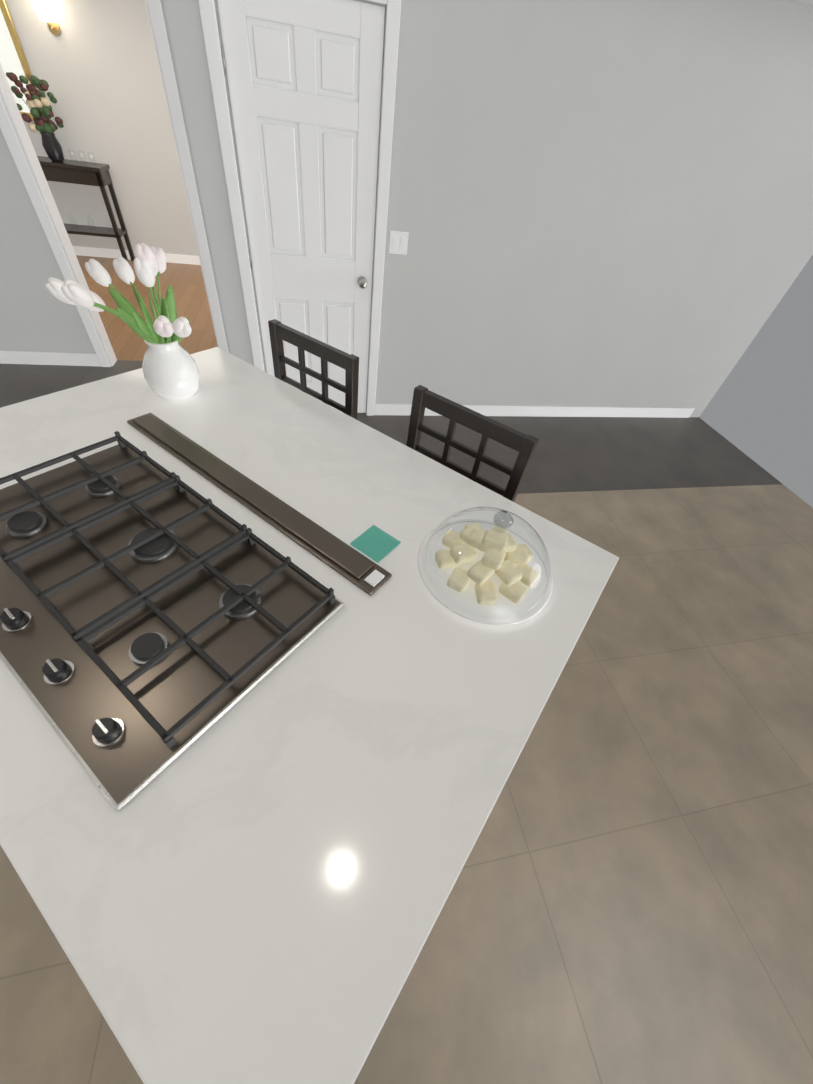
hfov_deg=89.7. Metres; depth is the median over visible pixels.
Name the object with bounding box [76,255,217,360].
floor
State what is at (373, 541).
coaster
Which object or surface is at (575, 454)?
floor
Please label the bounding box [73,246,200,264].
baseboard
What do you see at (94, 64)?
wall
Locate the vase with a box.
[46,243,199,400]
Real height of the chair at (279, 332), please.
1.080 m
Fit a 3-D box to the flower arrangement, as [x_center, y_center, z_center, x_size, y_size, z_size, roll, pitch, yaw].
[-3.773,-4.365,4.220,0.403,0.628,0.170,-3,47,-12]
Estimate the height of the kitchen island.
0.976 m
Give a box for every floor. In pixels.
[0,360,781,493]
[0,484,812,1083]
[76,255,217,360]
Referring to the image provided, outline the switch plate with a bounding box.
[389,230,408,254]
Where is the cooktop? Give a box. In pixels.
[0,431,344,811]
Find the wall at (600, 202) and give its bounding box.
[164,0,812,416]
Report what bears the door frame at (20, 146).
attached to the wall at (36, 315)
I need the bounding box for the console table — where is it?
[37,150,134,264]
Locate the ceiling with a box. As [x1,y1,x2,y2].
[783,0,812,8]
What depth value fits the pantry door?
2.20 m
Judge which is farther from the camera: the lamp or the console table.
the console table
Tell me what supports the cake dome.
on the kitchen island
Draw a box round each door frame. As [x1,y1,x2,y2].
[0,0,228,366]
[198,0,400,415]
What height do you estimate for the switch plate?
0.116 m
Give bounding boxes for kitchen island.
[0,347,618,1083]
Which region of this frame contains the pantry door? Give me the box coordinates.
[217,0,384,412]
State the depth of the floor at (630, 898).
1.44 m
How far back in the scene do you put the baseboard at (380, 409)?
3.67 m
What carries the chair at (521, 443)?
on the floor at (630, 898)
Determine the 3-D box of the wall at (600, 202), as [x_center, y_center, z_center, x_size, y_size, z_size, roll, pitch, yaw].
[0.887,-2.188,3.000,4.273,2.350,0.740,-3,47,-12]
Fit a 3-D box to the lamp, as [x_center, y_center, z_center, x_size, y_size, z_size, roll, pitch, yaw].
[-3.386,-4.969,3.821,0.197,0.280,0.230,-3,47,-12]
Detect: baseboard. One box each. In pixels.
[0,351,100,366]
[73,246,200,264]
[374,403,694,417]
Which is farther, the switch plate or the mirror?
the mirror
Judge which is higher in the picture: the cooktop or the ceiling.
the ceiling
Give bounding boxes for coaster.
[350,526,400,560]
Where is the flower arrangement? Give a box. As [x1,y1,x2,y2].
[6,72,63,161]
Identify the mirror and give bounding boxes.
[0,0,46,122]
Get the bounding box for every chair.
[268,319,358,419]
[406,385,538,501]
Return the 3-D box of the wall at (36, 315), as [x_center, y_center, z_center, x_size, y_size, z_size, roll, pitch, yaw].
[-2.642,-2.296,2.535,3.037,2.350,0.120,-3,47,-12]
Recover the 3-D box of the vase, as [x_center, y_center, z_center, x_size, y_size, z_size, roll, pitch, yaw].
[-0.865,-0.710,1.352,0.364,0.467,0.456,-3,47,-12]
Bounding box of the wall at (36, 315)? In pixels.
[0,0,230,364]
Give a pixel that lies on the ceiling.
(807, 3)
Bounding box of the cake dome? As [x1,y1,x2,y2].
[417,507,552,624]
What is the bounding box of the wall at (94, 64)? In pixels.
[5,0,198,255]
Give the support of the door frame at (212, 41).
attached to the wall at (600, 202)
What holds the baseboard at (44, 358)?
attached to the wall at (36, 315)
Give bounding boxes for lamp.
[31,0,60,35]

